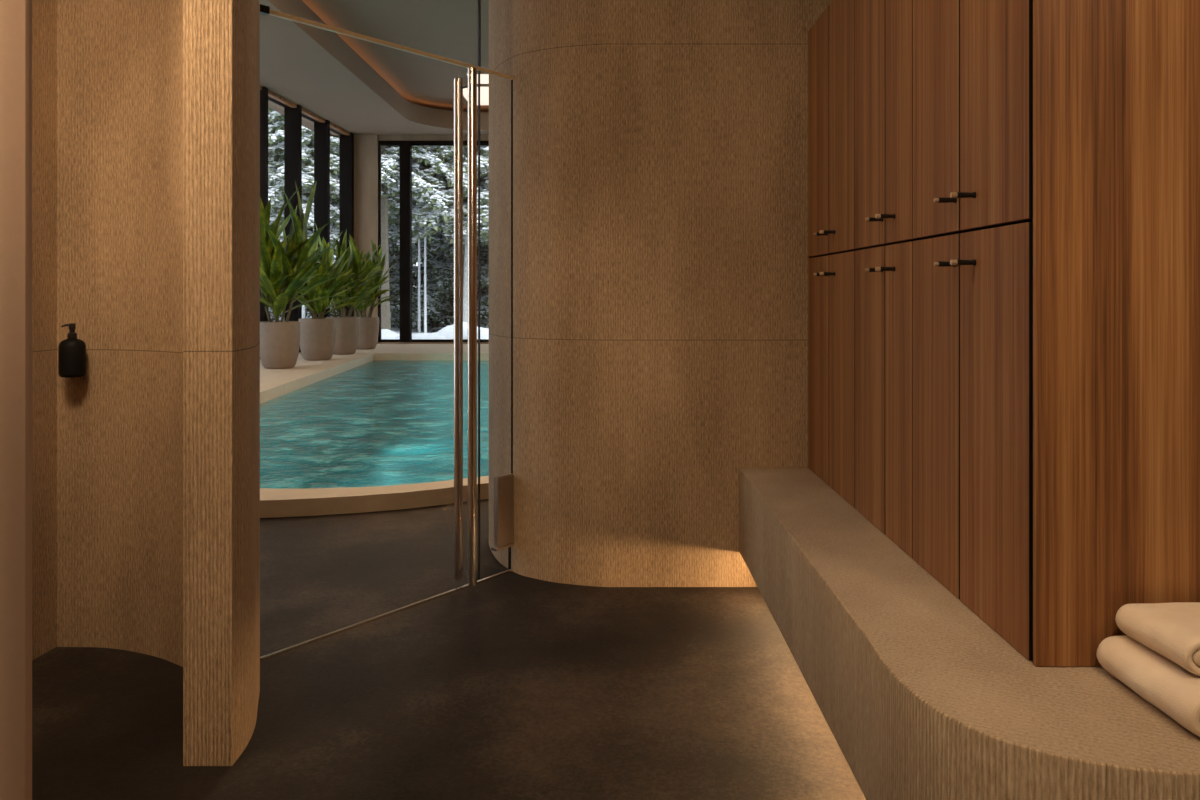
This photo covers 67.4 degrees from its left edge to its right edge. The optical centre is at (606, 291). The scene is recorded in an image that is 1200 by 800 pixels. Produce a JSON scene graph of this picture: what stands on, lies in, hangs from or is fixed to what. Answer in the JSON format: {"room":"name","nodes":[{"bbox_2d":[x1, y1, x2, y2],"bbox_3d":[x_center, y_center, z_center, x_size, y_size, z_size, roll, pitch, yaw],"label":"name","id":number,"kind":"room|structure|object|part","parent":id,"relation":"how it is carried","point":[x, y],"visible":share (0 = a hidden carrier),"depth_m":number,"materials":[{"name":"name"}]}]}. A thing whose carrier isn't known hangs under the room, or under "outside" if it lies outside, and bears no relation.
{"room":"changing room","nodes":[
{"label":"changing room","id":0,"kind":"room"},
{"bbox_2d":[0,0,31,799],"bbox_3d":[-1.292,-0.071,1.248,0.920,2.718,0.075,0,0,-8],"label":"wall","id":1,"kind":"structure","parent":0,"point":[15,15],"depth_m":1.29,"materials":[{"name":"beige paint"}]},
{"bbox_2d":[32,0,259,765],"bbox_3d":[-3.864,-1.575,0.350,5.672,5.750,6.700,0,0,0],"label":"wall","id":2,"kind":"structure","parent":0,"point":[146,113],"depth_m":3.20,"materials":[{"name":"stone"}]},
{"bbox_2d":[58,323,85,377],"bbox_3d":[-1.918,0.208,3.238,0.088,0.192,0.110,0,0,0],"label":"soap dispenser","id":3,"kind":"object","parent":2,"relation":"attached to","point":[72,350],"visible":1,"depth_m":3.20,"materials":[{"name":"black plastic"}]},
{"bbox_2d":[260,0,512,79],"bbox_3d":[-0.846,-1.217,3.664,0.030,0.466,1.376,0,0,38],"label":"trim","id":4,"kind":"structure","parent":2,"relation":"in","point":[264,10],"depth_m":3.63,"materials":[{"name":"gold metal"}]},
{"bbox_2d":[260,569,512,660],"bbox_3d":[-0.848,1.295,3.663,0.014,0.010,1.371,0,0,38],"label":"trim","id":5,"kind":"structure","parent":2,"relation":"attached to","point":[389,613],"depth_m":3.56,"materials":[{"name":"metal"}]},
{"bbox_2d":[454,67,479,584],"bbox_3d":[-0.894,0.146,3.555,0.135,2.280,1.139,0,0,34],"label":"door handle","id":6,"kind":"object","parent":2,"relation":"in","point":[472,72],"depth_m":3.97,"materials":[{"name":"silver metal"}]},
{"bbox_3d":[-0.658,0.162,3.987,0.040,2.214,0.040,0,0,0],"label":"pull handle","id":7,"kind":"part","parent":6,"relation":"part of","materials":[{"name":"metal"}]},
{"bbox_3d":[-0.587,0.149,3.923,0.040,2.248,0.040,0,0,0],"label":"pull handle","id":8,"kind":"part","parent":6,"relation":"part of","materials":[{"name":"metal"}]},
{"bbox_2d":[268,100,337,134],"bbox_3d":[-6.642,-4.035,12.250,0.200,0.830,17.133,0,0,3],"label":"wall","id":9,"kind":"structure","parent":0,"point":[269,101],"depth_m":18.67,"materials":[{"name":"stone"}]},
{"bbox_2d":[260,86,353,352],"bbox_3d":[-6.385,-1.215,12.371,0.300,4.830,16.781,0,0,3],"label":"window","id":10,"kind":"structure","parent":9,"relation":"in","point":[292,116],"depth_m":18.97,"materials":[{"name":"black metal"}]},
{"bbox_2d":[354,135,377,343],"bbox_3d":[-5.655,-1.425,20.925,0.730,6.050,0.350,0,0,0],"label":"wall","id":11,"kind":"structure","parent":0,"point":[365,146],"depth_m":20.75,"materials":[{"name":"paint"}]},
{"bbox_2d":[378,141,488,341],"bbox_3d":[0.355,-1.170,20.820,11.290,4.660,0.200,0,0,0],"label":"window","id":12,"kind":"structure","parent":11,"relation":"in","point":[405,146],"depth_m":20.72,"materials":[{"name":"black metal"}]},
{"bbox_2d":[378,342,488,343],"bbox_3d":[0.455,1.380,20.950,11.490,0.440,0.300,0,0,0],"label":"sill","id":13,"kind":"structure","parent":11,"relation":"attached to","point":[378,342],"depth_m":20.80,"materials":[{"name":"stone"}]},
{"bbox_2d":[260,0,488,135],"bbox_3d":[-0.325,-3.830,12.250,12.650,0.400,17.300,0,0,0],"label":"ceiling","id":14,"kind":"structure","parent":0,"point":[312,68],"depth_m":15.90,"materials":[{"name":"beige paint"}]},
{"bbox_2d":[302,0,488,111],"bbox_3d":[-0.325,-4.245,12.225,12.650,0.150,17.450,0,0,0],"label":"ceiling","id":15,"kind":"structure","parent":0,"point":[443,28],"depth_m":14.69,"materials":[{"name":"beige paint"}]},
{"bbox_2d":[463,85,467,101],"bbox_3d":[-2.910,-4.150,18.756,0.240,0.040,1.512,0,0,0],"label":"recessed light","id":16,"kind":"object","parent":15,"relation":"in","point":[465,91],"depth_m":18.73,"materials":[{"name":"paint"}]},
{"bbox_2d":[466,72,488,83],"bbox_3d":[-1.930,-4.150,17.475,1.500,0.040,0.790,0,0,0],"label":"recessed light","id":17,"kind":"object","parent":15,"relation":"in","point":[484,77],"visible":0.19,"depth_m":17.41,"materials":[{"name":"paint"}]},
{"bbox_2d":[477,85,488,104],"bbox_3d":[-2.611,-4.150,18.912,0.482,0.040,1.824,0,0,0],"label":"recessed light","id":18,"kind":"object","parent":15,"relation":"in","point":[484,94],"depth_m":18.87,"materials":[{"name":"paint"}]},
{"bbox_2d":[378,135,488,140],"bbox_3d":[0.455,-3.975,20.950,11.490,0.950,0.300,0,0,0],"label":"wall","id":19,"kind":"structure","parent":0,"point":[380,137],"depth_m":20.80,"materials":[{"name":"stone"}]},
{"bbox_2d":[32,499,865,799],"bbox_3d":[-0.300,1.350,3.200,12.600,0.100,12.800,0,0,0],"label":"floor","id":20,"kind":"structure","parent":0,"point":[512,685],"depth_m":2.90,"materials":[{"name":"stone"}]},
{"bbox_2d":[260,344,488,517],"bbox_3d":[-0.300,1.300,12.997,12.600,0.200,15.806,0,0,0],"label":"pool coping","id":21,"kind":"object","parent":20,"relation":"on","point":[274,383],"visible":0.07,"depth_m":5.55,"materials":[{"name":"stone"}]},
{"bbox_2d":[260,181,354,368],"bbox_3d":[-5.005,-0.297,14.271,2.087,2.993,2.116,0,0,0],"label":"potted plant","id":22,"kind":"object","parent":21,"relation":"on","point":[279,340],"visible":0.85,"depth_m":14.03,"materials":[{"name":"green plant"}]},
{"bbox_3d":[-5.190,0.835,14.250,0.644,0.730,0.644,0,0,0],"label":"pot","id":23,"kind":"part","parent":22,"relation":"part of","materials":[{"name":"beige ceramic"}]},
{"bbox_3d":[-5.166,-0.134,14.256,0.634,1.343,0.489,0,0,-33],"label":"stem","id":24,"kind":"part","parent":22,"relation":"part of","materials":[{"name":"green plant"}]},
{"bbox_2d":[295,223,367,360],"bbox_3d":[-5.130,-0.035,16.098,1.637,2.469,1.737,0,0,0],"label":"potted plant","id":25,"kind":"object","parent":21,"relation":"on","point":[317,335],"visible":0.75,"depth_m":15.76,"materials":[{"name":"green plant"}]},
{"bbox_3d":[-5.094,0.141,16.007,0.327,0.793,0.517,0,0,28],"label":"stem","id":26,"kind":"part","parent":25,"relation":"part of","materials":[{"name":"green plant"}]},
{"bbox_3d":[-5.130,0.835,15.950,0.644,0.730,0.644,0,0,0],"label":"pot","id":27,"kind":"part","parent":25,"relation":"part of","materials":[{"name":"beige ceramic"}]},
{"bbox_2d":[316,228,391,354],"bbox_3d":[-5.051,-0.015,17.474,1.556,2.430,1.904,0,0,44],"label":"potted plant","id":28,"kind":"object","parent":21,"relation":"on","point":[347,328],"visible":0.59,"depth_m":17.29,"materials":[{"name":"green plant"}]},
{"bbox_3d":[-5.120,0.842,17.450,0.631,0.715,0.631,0,0,0],"label":"pot","id":29,"kind":"part","parent":28,"relation":"part of","materials":[{"name":"beige ceramic"}]},
{"bbox_3d":[-5.050,0.036,17.391,0.459,1.032,0.645,0,0,18],"label":"stem","id":30,"kind":"part","parent":28,"relation":"part of","materials":[{"name":"green plant"}]},
{"bbox_2d":[348,239,397,349],"bbox_3d":[-5.170,0.037,18.949,1.529,2.326,1.596,0,0,0],"label":"potted plant","id":31,"kind":"object","parent":21,"relation":"on","point":[369,326],"visible":0.56,"depth_m":18.78,"materials":[{"name":"green plant"}]},
{"bbox_3d":[-5.064,0.116,18.977,0.553,0.962,0.487,0,0,38],"label":"stem","id":32,"kind":"part","parent":31,"relation":"part of","materials":[{"name":"green plant"}]},
{"bbox_3d":[-5.100,0.864,18.950,0.592,0.672,0.592,0,0,0],"label":"pot","id":33,"kind":"part","parent":31,"relation":"part of","materials":[{"name":"beige ceramic"}]},
{"bbox_2d":[739,468,1199,799],"bbox_3d":[1.389,1.038,2.698,1.619,0.524,2.527,0,0,0],"label":"bench","id":34,"kind":"object","parent":20,"relation":"on","point":[920,697],"visible":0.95,"depth_m":1.88,"materials":[{"name":"stone"}]},
{"bbox_2d":[808,251,854,507],"bbox_3d":[1.138,0.314,3.590,0.624,0.921,0.741,0,0,0],"label":"base cabinet","id":35,"kind":"object","parent":34,"relation":"on","point":[831,278],"visible":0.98,"depth_m":3.53,"materials":[{"name":"brown wood"}]},
{"bbox_3d":[0.895,0.313,3.777,0.020,0.920,0.366,0,0,0],"label":"door","id":36,"kind":"part","parent":35,"relation":"part of","materials":[{"name":"brown wood"}]},
{"bbox_3d":[0.865,-0.071,3.492,0.049,0.015,0.015,0,0,0],"label":"handle","id":37,"kind":"part","parent":35,"relation":"part of","materials":[{"name":"black metal"}]},
{"bbox_3d":[0.895,0.313,3.403,0.020,0.920,0.366,0,0,0],"label":"door","id":38,"kind":"part","parent":35,"relation":"part of","materials":[{"name":"brown wood"}]},
{"bbox_2d":[855,241,912,558],"bbox_3d":[1.138,0.314,2.912,0.624,0.921,0.606,0,0,0],"label":"base cabinet","id":39,"kind":"object","parent":34,"relation":"on","point":[883,274],"visible":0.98,"depth_m":2.86,"materials":[{"name":"brown wood"}]},
{"bbox_3d":[0.895,0.313,3.042,0.020,0.920,0.346,0,0,0],"label":"door","id":40,"kind":"part","parent":39,"relation":"part of","materials":[{"name":"brown wood"}]},
{"bbox_3d":[0.865,-0.071,2.887,0.049,0.015,0.015,0,0,0],"label":"handle","id":41,"kind":"part","parent":39,"relation":"part of","materials":[{"name":"black metal"}]},
{"bbox_3d":[0.865,-0.071,2.767,0.049,0.015,0.015,0,0,0],"label":"handle","id":42,"kind":"part","parent":39,"relation":"part of","materials":[{"name":"black metal"}]},
{"bbox_2d":[855,0,928,248],"bbox_3d":[1.138,-0.650,2.912,0.624,0.991,0.606,0,0,0],"label":"upper cabinet","id":43,"kind":"object","parent":39,"relation":"on","point":[883,28],"visible":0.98,"depth_m":2.88,"materials":[{"name":"brown wood"}]},
{"bbox_3d":[0.895,-0.650,3.042,0.020,0.991,0.346,0,0,0],"label":"door","id":44,"kind":"part","parent":43,"relation":"part of","materials":[{"name":"brown wood"}]},
{"bbox_3d":[0.865,-0.233,2.887,0.049,0.015,0.015,0,0,0],"label":"handle","id":45,"kind":"part","parent":43,"relation":"part of","materials":[{"name":"black metal"}]},
{"bbox_3d":[0.865,-0.233,2.767,0.049,0.015,0.015,0,0,0],"label":"handle","id":46,"kind":"part","parent":43,"relation":"part of","materials":[{"name":"black metal"}]},
{"bbox_3d":[0.895,-0.650,2.735,0.020,0.991,0.252,0,0,0],"label":"door","id":47,"kind":"part","parent":43,"relation":"part of","materials":[{"name":"brown wood"}]},
{"bbox_3d":[0.895,0.313,2.735,0.020,0.920,0.252,0,0,0],"label":"door","id":48,"kind":"part","parent":39,"relation":"part of","materials":[{"name":"brown wood"}]},
{"bbox_2d":[913,222,1032,660],"bbox_3d":[1.138,0.314,2.246,0.624,0.921,0.718,0,0,0],"label":"base cabinet","id":49,"kind":"object","parent":34,"relation":"on","point":[973,290],"visible":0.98,"depth_m":2.15,"materials":[{"name":"brown wood"}]},
{"bbox_3d":[0.895,0.313,2.434,0.020,0.920,0.340,0,0,0],"label":"door","id":50,"kind":"part","parent":49,"relation":"part of","materials":[{"name":"brown wood"}]},
{"bbox_3d":[0.865,-0.071,2.282,0.049,0.015,0.015,0,0,0],"label":"handle","id":51,"kind":"part","parent":49,"relation":"part of","materials":[{"name":"black metal"}]},
{"bbox_3d":[0.865,-0.071,2.162,0.049,0.015,0.015,0,0,0],"label":"handle","id":52,"kind":"part","parent":49,"relation":"part of","materials":[{"name":"black metal"}]},
{"bbox_2d":[913,0,1032,237],"bbox_3d":[1.138,-0.650,2.246,0.624,0.991,0.718,0,0,0],"label":"upper cabinet","id":53,"kind":"object","parent":49,"relation":"on","point":[973,59],"visible":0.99,"depth_m":2.19,"materials":[{"name":"brown wood"}]},
{"bbox_3d":[0.895,-0.650,2.434,0.020,0.991,0.340,0,0,0],"label":"door","id":54,"kind":"part","parent":53,"relation":"part of","materials":[{"name":"brown wood"}]},
{"bbox_3d":[0.865,-0.233,2.282,0.049,0.015,0.015,0,0,0],"label":"handle","id":55,"kind":"part","parent":53,"relation":"part of","materials":[{"name":"black metal"}]},
{"bbox_3d":[0.865,-0.233,2.162,0.049,0.015,0.015,0,0,0],"label":"handle","id":56,"kind":"part","parent":53,"relation":"part of","materials":[{"name":"black metal"}]},
{"bbox_3d":[0.895,-0.650,2.072,0.020,0.991,0.368,0,0,0],"label":"door","id":57,"kind":"part","parent":53,"relation":"part of","materials":[{"name":"brown wood"}]},
{"bbox_3d":[0.895,0.313,2.072,0.020,0.920,0.368,0,0,0],"label":"door","id":58,"kind":"part","parent":49,"relation":"part of","materials":[{"name":"brown wood"}]},
{"bbox_2d":[1033,0,1199,665],"bbox_3d":[1.538,-0.336,1.867,1.304,2.219,0.013,0,0,0],"label":"wood panel","id":59,"kind":"object","parent":34,"relation":"on","point":[1116,83],"visible":1,"depth_m":1.86,"materials":[{"name":"brown wood"}]},
{"bbox_2d":[1096,635,1199,736],"bbox_3d":[1.210,0.736,1.694,0.429,0.078,0.292,0,0,0],"label":"folded towel","id":60,"kind":"object","parent":34,"relation":"on","point":[1174,690],"visible":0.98,"depth_m":1.68,"materials":[{"name":"beige fabric"}]},
{"bbox_2d":[1115,602,1199,675],"bbox_3d":[1.206,0.661,1.726,0.354,0.070,0.208,0,0,0],"label":"folded towel","id":61,"kind":"object","parent":60,"relation":"on","point":[1172,630],"visible":1,"depth_m":1.73,"materials":[{"name":"beige fabric"}]},
{"bbox_2d":[489,0,831,586],"bbox_3d":[2.889,-1.575,4.553,7.022,5.750,1.177,0,0,0],"label":"wall","id":62,"kind":"structure","parent":0,"point":[660,147],"depth_m":3.97,"materials":[{"name":"stone"}]},
{"bbox_2d":[491,80,513,568],"bbox_3d":[-0.499,0.146,4.116,0.034,2.280,0.228,0,0,38],"label":"window","id":63,"kind":"structure","parent":62,"relation":"in","point":[503,484],"depth_m":4.16,"materials":[{"name":"clear glass"}]},
{"bbox_2d":[808,0,862,256],"bbox_3d":[1.138,-0.650,3.590,0.624,0.991,0.741,0,0,0],"label":"upper cabinet","id":64,"kind":"object","parent":62,"relation":"attached to","point":[831,39],"visible":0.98,"depth_m":3.53,"materials":[{"name":"brown wood"}]},
{"bbox_3d":[0.895,-0.650,3.777,0.020,0.991,0.366,0,0,0],"label":"door","id":65,"kind":"part","parent":64,"relation":"part of","materials":[{"name":"brown wood"}]},
{"bbox_3d":[0.865,-0.233,3.492,0.049,0.015,0.015,0,0,0],"label":"handle","id":66,"kind":"part","parent":64,"relation":"part of","materials":[{"name":"black metal"}]},
{"bbox_3d":[0.895,-0.650,3.403,0.020,0.991,0.366,0,0,0],"label":"door","id":67,"kind":"part","parent":64,"relation":"part of","materials":[{"name":"brown wood"}]},
{"bbox_3d":[-0.430,2.100,11.573,8.260,1.400,12.154,0,0,0],"label":"basin","id":68,"kind":"object","parent":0,"visible":0},
{"bbox_2d":[260,360,488,488],"bbox_3d":[-0.430,1.340,11.573,8.260,0.001,12.154,0,0,0],"label":"pool water","id":69,"kind":"object","parent":68,"relation":"in","point":[376,422],"visible":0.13,"depth_m":8.77,"materials":[{"name":"teal liquid"}]},
{"label":"outside","id":70,"kind":"structure","parent":0,"visible":0},
{"bbox_2d":[279,313,488,338],"bbox_3d":[-8.000,1.480,33.625,60.000,3.439,63.250,0,0,0],"label":"snow ground","id":71,"kind":"structure","parent":70,"point":[396,329],"depth_m":32.76,"materials":[{"name":"white snow"}]},
{"bbox_2d":[268,162,330,320],"bbox_3d":[-13.254,-3.314,33.684,6.391,10.608,5.247,0,0,38],"label":"tree","id":72,"kind":"object","parent":71,"relation":"on","point":[270,311],"visible":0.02,"depth_m":32.22,"materials":[{"name":"green plant"}]},
{"bbox_2d":[268,107,338,317],"bbox_3d":[-8.389,-2.264,24.297,3.898,8.034,3.933,0,0,-15],"label":"tree","id":73,"kind":"object","parent":71,"relation":"on","point":[276,172],"visible":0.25,"depth_m":24.22,"materials":[{"name":"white plant"}]},
{"bbox_2d":[268,109,338,317],"bbox_3d":[-9.311,-3.936,26.983,4.956,11.116,5.532,0,0,-4],"label":"tree","id":74,"kind":"object","parent":71,"relation":"on","point":[269,111],"visible":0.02,"depth_m":26.38,"materials":[{"name":"green plant"}]},
{"bbox_2d":[268,120,338,234],"bbox_3d":[-10.406,-4.190,29.790,5.360,11.047,5.408,0,0,-21],"label":"tree","id":75,"kind":"object","parent":71,"relation":"on","point":[333,225],"visible":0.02,"depth_m":28.93,"materials":[{"name":"green plant"}]},
{"bbox_2d":[270,234,399,317],"bbox_3d":[-10.723,-3.544,34.146,6.391,10.608,5.247,0,0,14],"label":"tree","id":76,"kind":"object","parent":71,"relation":"on","point":[334,258],"visible":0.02,"depth_m":33.64,"materials":[{"name":"green plant"}]},
{"bbox_2d":[331,146,434,220],"bbox_3d":[-7.205,-3.708,29.122,4.468,10.098,4.515,0,0,14],"label":"tree","id":77,"kind":"object","parent":71,"relation":"on","point":[414,207],"visible":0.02,"depth_m":27.71,"materials":[{"name":"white plant"}]},
{"bbox_2d":[330,204,449,327],"bbox_3d":[-8.470,-2.829,33.537,5.810,9.644,4.770,0,0,-24],"label":"tree","id":78,"kind":"object","parent":71,"relation":"on","point":[396,288],"visible":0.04,"depth_m":32.70,"materials":[{"name":"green plant"}]},
{"bbox_2d":[381,329,399,338],"bbox_3d":[-6.131,1.481,24.561,1.430,0.930,1.409,0,0,0],"label":"snow mound","id":79,"kind":"object","parent":71,"relation":"on","point":[385,333],"visible":0.1,"depth_m":24.30,"materials":[{"name":"white snow"}]},
{"bbox_2d":[330,199,464,255],"bbox_3d":[-7.335,-4.121,30.651,5.360,11.047,5.408,0,0,22],"label":"tree","id":80,"kind":"object","parent":71,"relation":"on","point":[392,235],"visible":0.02,"depth_m":29.47,"materials":[{"name":"green plant"}]},
{"bbox_2d":[309,136,488,329],"bbox_3d":[-6.589,-4.117,26.395,5.532,11.116,4.956,0,0,25],"label":"tree","id":81,"kind":"object","parent":71,"relation":"on","point":[390,156],"visible":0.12,"depth_m":26.32,"materials":[{"name":"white plant"}]},
{"bbox_2d":[395,333,445,338],"bbox_3d":[-4.987,1.654,24.276,1.921,1.118,1.963,0,0,-27],"label":"snow mound","id":82,"kind":"object","parent":71,"relation":"on","point":[419,335],"visible":0.09,"depth_m":23.93,"materials":[{"name":"white snow"}]},
{"bbox_2d":[396,161,449,331],"bbox_3d":[-6.297,-3.641,30.045,4.468,10.098,4.515,0,0,-25],"label":"tree","id":83,"kind":"object","parent":71,"relation":"on","point":[419,310],"visible":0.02,"depth_m":30.14,"materials":[{"name":"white plant"}]},
{"bbox_2d":[390,146,467,332],"bbox_3d":[-5.950,-3.429,29.108,4.290,9.594,4.245,0,0,23],"label":"tree","id":84,"kind":"object","parent":71,"relation":"on","point":[450,160],"visible":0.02,"depth_m":28.54,"materials":[{"name":"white plant"}]},
{"bbox_2d":[388,216,488,282],"bbox_3d":[-4.925,-4.359,31.402,6.085,12.228,5.452,0,0,-32],"label":"tree","id":85,"kind":"object","parent":71,"relation":"on","point":[395,242],"visible":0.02,"depth_m":31.28,"materials":[{"name":"green plant"}]},
{"bbox_2d":[389,208,488,331],"bbox_3d":[-6.133,-2.585,32.950,5.810,9.644,4.770,0,0,-20],"label":"tree","id":86,"kind":"object","parent":71,"relation":"on","point":[446,320],"visible":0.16,"depth_m":32.04,"materials":[{"name":"green plant"}]},
{"bbox_2d":[390,222,488,315],"bbox_3d":[-7.365,-4.243,38.493,7.843,13.020,6.440,0,0,-35],"label":"tree","id":87,"kind":"object","parent":71,"relation":"on","point":[422,263],"visible":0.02,"depth_m":37.94,"materials":[{"name":"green plant"}]},
{"bbox_2d":[394,225,488,329],"bbox_3d":[-4.755,-3.265,34.097,6.100,10.126,5.009,0,0,-4],"label":"tree","id":88,"kind":"object","parent":71,"relation":"on","point":[484,253],"visible":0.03,"depth_m":32.75,"materials":[{"name":"green plant"}]},
{"bbox_2d":[412,146,488,322],"bbox_3d":[-4.434,-2.996,28.632,4.119,9.050,4.360,0,0,-1],"label":"tree","id":89,"kind":"object","parent":71,"relation":"on","point":[436,225],"visible":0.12,"depth_m":27.99,"materials":[{"name":"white plant"}]},
{"bbox_2d":[412,252,488,312],"bbox_3d":[-4.974,-4.023,38.984,7.552,12.537,6.201,0,0,-32],"label":"tree","id":90,"kind":"object","parent":71,"relation":"on","point":[426,252],"visible":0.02,"depth_m":37.59,"materials":[{"name":"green plant"}]},
{"bbox_2d":[434,322,488,338],"bbox_3d":[-3.930,1.739,24.871,2.784,1.812,2.748,0,0,0],"label":"snow mound","id":91,"kind":"object","parent":71,"relation":"on","point":[448,331],"visible":0.07,"depth_m":24.23,"materials":[{"name":"white snow"}]},
{"bbox_2d":[443,146,488,243],"bbox_3d":[-3.079,-3.183,28.654,4.325,9.502,4.578,0,0,-19],"label":"tree","id":92,"kind":"object","parent":71,"relation":"on","point":[484,212],"visible":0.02,"depth_m":27.59,"materials":[{"name":"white plant"}]},
{"bbox_2d":[477,235,488,327],"bbox_3d":[-2.927,-2.989,32.828,4.770,9.644,5.810,0,0,-27],"label":"tree","id":93,"kind":"object","parent":71,"relation":"on","point":[486,297],"visible":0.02,"depth_m":32.23,"materials":[{"name":"green plant"}]}
]}

